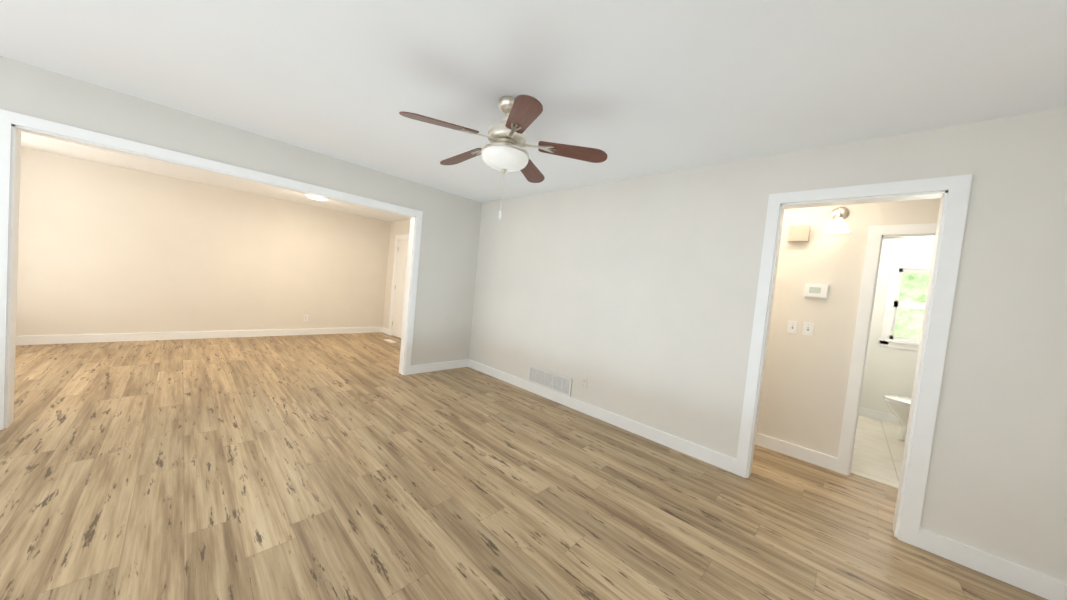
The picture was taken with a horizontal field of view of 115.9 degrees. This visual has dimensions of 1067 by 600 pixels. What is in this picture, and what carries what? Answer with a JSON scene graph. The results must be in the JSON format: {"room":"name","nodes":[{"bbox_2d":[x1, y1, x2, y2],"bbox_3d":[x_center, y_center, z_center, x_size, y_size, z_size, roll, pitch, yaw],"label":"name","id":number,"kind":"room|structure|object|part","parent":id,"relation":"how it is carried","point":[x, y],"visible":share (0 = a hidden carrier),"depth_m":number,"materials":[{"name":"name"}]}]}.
{"room":"empty living room","nodes":[
{"label":"empty living room","id":0,"kind":"room"},
{"bbox_2d":[16,147,389,335],"bbox_3d":[-4.803,-0.610,5.465,0.120,2.440,4.720,8,3,43],"label":"wall","id":1,"kind":"structure","parent":0,"point":[103,248],"depth_m":4.91,"materials":[{"name":"paint"}]},
{"bbox_2d":[16,327,381,344],"bbox_3d":[-4.822,0.558,5.513,0.016,0.110,4.600,8,3,43],"label":"baseboard","id":2,"kind":"structure","parent":1,"relation":"attached to","point":[56,339],"depth_m":4.96,"materials":[{"name":"white wood"}]},
{"bbox_2d":[21,131,410,221],"bbox_3d":[-3.516,-1.627,4.376,3.030,0.080,4.600,8,3,43],"label":"ceiling","id":3,"kind":"structure","parent":0,"point":[48,144],"depth_m":4.50,"materials":[{"name":"paint"}]},
{"bbox_2d":[306,195,327,200],"bbox_3d":[-3.160,-1.520,4.889,0.344,0.110,0.344,8,3,43],"label":"ceiling lamp","id":4,"kind":"object","parent":3,"relation":"attached to","point":[316,198],"visible":0.35,"depth_m":4.84,"materials":[{"name":"white metal"}]},
{"bbox_2d":[0,56,481,365],"bbox_3d":[-2.492,-0.298,3.347,0.120,2.440,4.600,8,3,43],"label":"wall","id":5,"kind":"structure","parent":0,"point":[449,246],"depth_m":3.34,"materials":[{"name":"beige paint"}]},
{"bbox_2d":[0,109,422,429],"bbox_3d":[-2.576,-0.135,3.282,0.160,2.105,2.950,8,3,43],"label":"door frame","id":6,"kind":"structure","parent":5,"relation":"attached to","point":[13,125],"depth_m":2.34,"materials":[{"name":"white wood"}]},
{"bbox_2d":[410,359,469,373],"bbox_3d":[-1.304,0.928,4.671,0.016,0.110,0.885,8,3,43],"label":"baseboard","id":7,"kind":"structure","parent":5,"relation":"attached to","point":[423,368],"depth_m":4.64,"materials":[{"name":"white wood"}]},
{"bbox_2d":[0,332,1047,599],"bbox_3d":[-0.748,1.122,3.837,8.540,0.100,8.040,8,3,43],"label":"floor","id":8,"kind":"structure","parent":0,"point":[338,466],"depth_m":1.99,"materials":[{"name":"brown wood"}]},
{"bbox_2d":[0,0,1066,202],"bbox_3d":[-0.509,-1.404,3.726,8.540,0.100,8.040,8,3,43],"label":"ceiling","id":9,"kind":"structure","parent":0,"point":[635,88],"depth_m":1.77,"materials":[{"name":"paint"}]},
{"bbox_2d":[399,95,606,218],"bbox_3d":[-0.223,-0.887,2.140,1.201,0.736,1.222,8,3,43],"label":"fan","id":10,"kind":"object","parent":9,"relation":"hanging from","point":[503,151],"visible":1,"depth_m":2.04,"materials":[{"name":"brown wood"}]},
{"bbox_2d":[383,107,1066,581],"bbox_3d":[-0.107,-0.116,4.333,8.540,2.440,0.120,8,3,43],"label":"wall","id":11,"kind":"structure","parent":0,"point":[633,299],"depth_m":2.57,"materials":[{"name":"beige paint"}]},
{"bbox_2d":[382,327,388,333],"bbox_3d":[-3.116,0.652,7.051,0.325,0.110,0.016,8,3,43],"label":"baseboard","id":12,"kind":"structure","parent":11,"relation":"attached to","point":[384,330],"depth_m":7.04,"materials":[{"name":"white wood"}]},
{"bbox_2d":[388,234,408,334],"bbox_3d":[-2.517,-0.253,6.606,0.970,2.060,0.140,8,3,43],"label":"door frame","id":13,"kind":"structure","parent":11,"relation":"attached to","point":[401,237],"depth_m":6.85,"materials":[{"name":"white wood"}]},
{"bbox_2d":[392,239,408,337],"bbox_3d":[-2.558,-0.216,6.574,0.797,1.958,0.110,8,3,43],"label":"room door","id":14,"kind":"structure","parent":11,"relation":"in","point":[397,321],"depth_m":6.69,"materials":[{"name":"wood"}]},
{"bbox_2d":[528,365,571,396],"bbox_3d":[0.177,0.943,3.924,0.660,0.207,0.014,8,3,43],"label":"air vent","id":15,"kind":"object","parent":11,"relation":"in","point":[557,383],"visible":1,"depth_m":3.90,"materials":[{"name":"white metal"}]},
{"bbox_2d":[581,377,587,388],"bbox_3d":[0.543,0.888,3.586,0.072,0.116,0.014,8,3,43],"label":"outlet","id":16,"kind":"object","parent":11,"relation":"attached to","point":[584,382],"visible":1,"depth_m":3.58,"materials":[{"name":"white plastic"}]},
{"bbox_2d":[466,360,735,473],"bbox_3d":[0.292,1.116,3.806,3.540,0.110,0.016,8,3,43],"label":"baseboard","id":17,"kind":"structure","parent":11,"relation":"attached to","point":[725,462],"depth_m":3.25,"materials":[{"name":"white wood"}]},
{"bbox_2d":[735,174,972,546],"bbox_3d":[2.047,0.327,2.276,0.935,2.145,0.160,8,3,43],"label":"door frame","id":18,"kind":"structure","parent":11,"relation":"attached to","point":[952,193],"depth_m":1.98,"materials":[{"name":"white wood"}]},
{"bbox_2d":[917,528,1066,599],"bbox_3d":[2.477,1.415,1.726,0.655,0.110,0.016,8,3,43],"label":"baseboard","id":19,"kind":"structure","parent":11,"relation":"attached to","point":[1026,579],"depth_m":1.76,"materials":[{"name":"white wood"}]},
{"bbox_2d":[757,198,940,457],"bbox_3d":[2.443,0.183,3.010,2.750,2.440,0.120,8,3,43],"label":"wall","id":20,"kind":"structure","parent":0,"point":[804,390],"depth_m":2.90,"materials":[{"name":"paint"}]},
{"bbox_2d":[787,320,797,333],"bbox_3d":[2.335,0.243,3.015,0.072,0.116,0.024,8,3,43],"label":"light switch","id":21,"kind":"object","parent":20,"relation":"attached to","point":[792,327],"depth_m":3.01,"materials":[{"name":"white plastic"}]},
{"bbox_2d":[755,433,836,470],"bbox_3d":[1.910,1.289,3.369,1.705,0.110,0.016,8,3,43],"label":"baseboard","id":22,"kind":"structure","parent":20,"relation":"attached to","point":[802,453],"depth_m":2.96,"materials":[{"name":"white wood"}]},
{"bbox_2d":[787,225,810,241],"bbox_3d":[2.374,-0.591,2.990,0.145,0.140,0.062,8,3,43],"label":"box","id":23,"kind":"object","parent":20,"relation":"attached to","point":[799,233],"visible":1,"depth_m":2.97,"materials":[{"name":"beige plastic"}]},
{"bbox_2d":[802,322,813,335],"bbox_3d":[2.415,0.254,2.939,0.072,0.116,0.024,8,3,43],"label":"light switch","id":24,"kind":"object","parent":20,"relation":"attached to","point":[808,328],"depth_m":2.94,"materials":[{"name":"white plastic"}]},
{"bbox_2d":[803,283,829,298],"bbox_3d":[2.457,-0.079,2.906,0.164,0.124,0.037,8,3,43],"label":"thermostat","id":25,"kind":"object","parent":20,"relation":"attached to","point":[821,291],"visible":1,"depth_m":2.89,"materials":[{"name":"white plastic"}]},
{"bbox_2d":[824,207,850,232],"bbox_3d":[2.519,-0.676,2.759,0.170,0.230,0.204,8,3,43],"label":"sconce","id":26,"kind":"object","parent":20,"relation":"attached to","point":[839,215],"visible":0.98,"depth_m":2.75,"materials":[{"name":"white glass"}]},
{"bbox_2d":[836,223,936,475],"bbox_3d":[2.982,0.461,2.487,0.890,2.035,0.160,8,3,43],"label":"door frame","id":27,"kind":"structure","parent":20,"relation":"attached to","point":[877,234],"depth_m":2.70,"materials":[{"name":"white wood"}]},
{"bbox_2d":[850,415,904,488],"bbox_3d":[3.734,1.514,3.339,1.080,0.008,2.340,8,3,43],"label":"floor","id":28,"kind":"structure","parent":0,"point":[878,450],"depth_m":3.25,"materials":[{"name":"beige tile"}]},
{"bbox_2d":[883,395,910,441],"bbox_3d":[4.186,1.143,3.507,0.718,0.800,0.460,8,3,43],"label":"toilet","id":29,"kind":"object","parent":28,"relation":"on","point":[899,406],"visible":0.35,"depth_m":3.61,"materials":[{"name":"ceramic"}]},
{"bbox_2d":[860,238,934,414],"bbox_3d":[4.649,0.339,4.221,1.200,2.440,0.120,8,3,43],"label":"wall","id":30,"kind":"structure","parent":0,"point":[889,371],"depth_m":4.27,"materials":[{"name":"paint"}]},
{"bbox_2d":[858,407,899,424],"bbox_3d":[4.551,1.503,4.167,1.040,0.110,0.016,8,3,43],"label":"baseboard","id":31,"kind":"structure","parent":30,"relation":"attached to","point":[865,412],"depth_m":4.28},
{"bbox_2d":[878,263,930,350],"bbox_3d":[4.775,0.092,4.047,0.750,1.070,0.125,8,3,43],"label":"window","id":32,"kind":"structure","parent":30,"relation":"in","point":[893,303],"depth_m":4.19,"materials":[{"name":"clear glass"}]},
{"bbox_3d":[4.806,0.079,4.078,0.510,0.840,0.006,8,3,43],"label":"bathroom window glass","id":33,"kind":"part","parent":32,"relation":"part of","materials":[{"name":"clear glass"}]}
]}

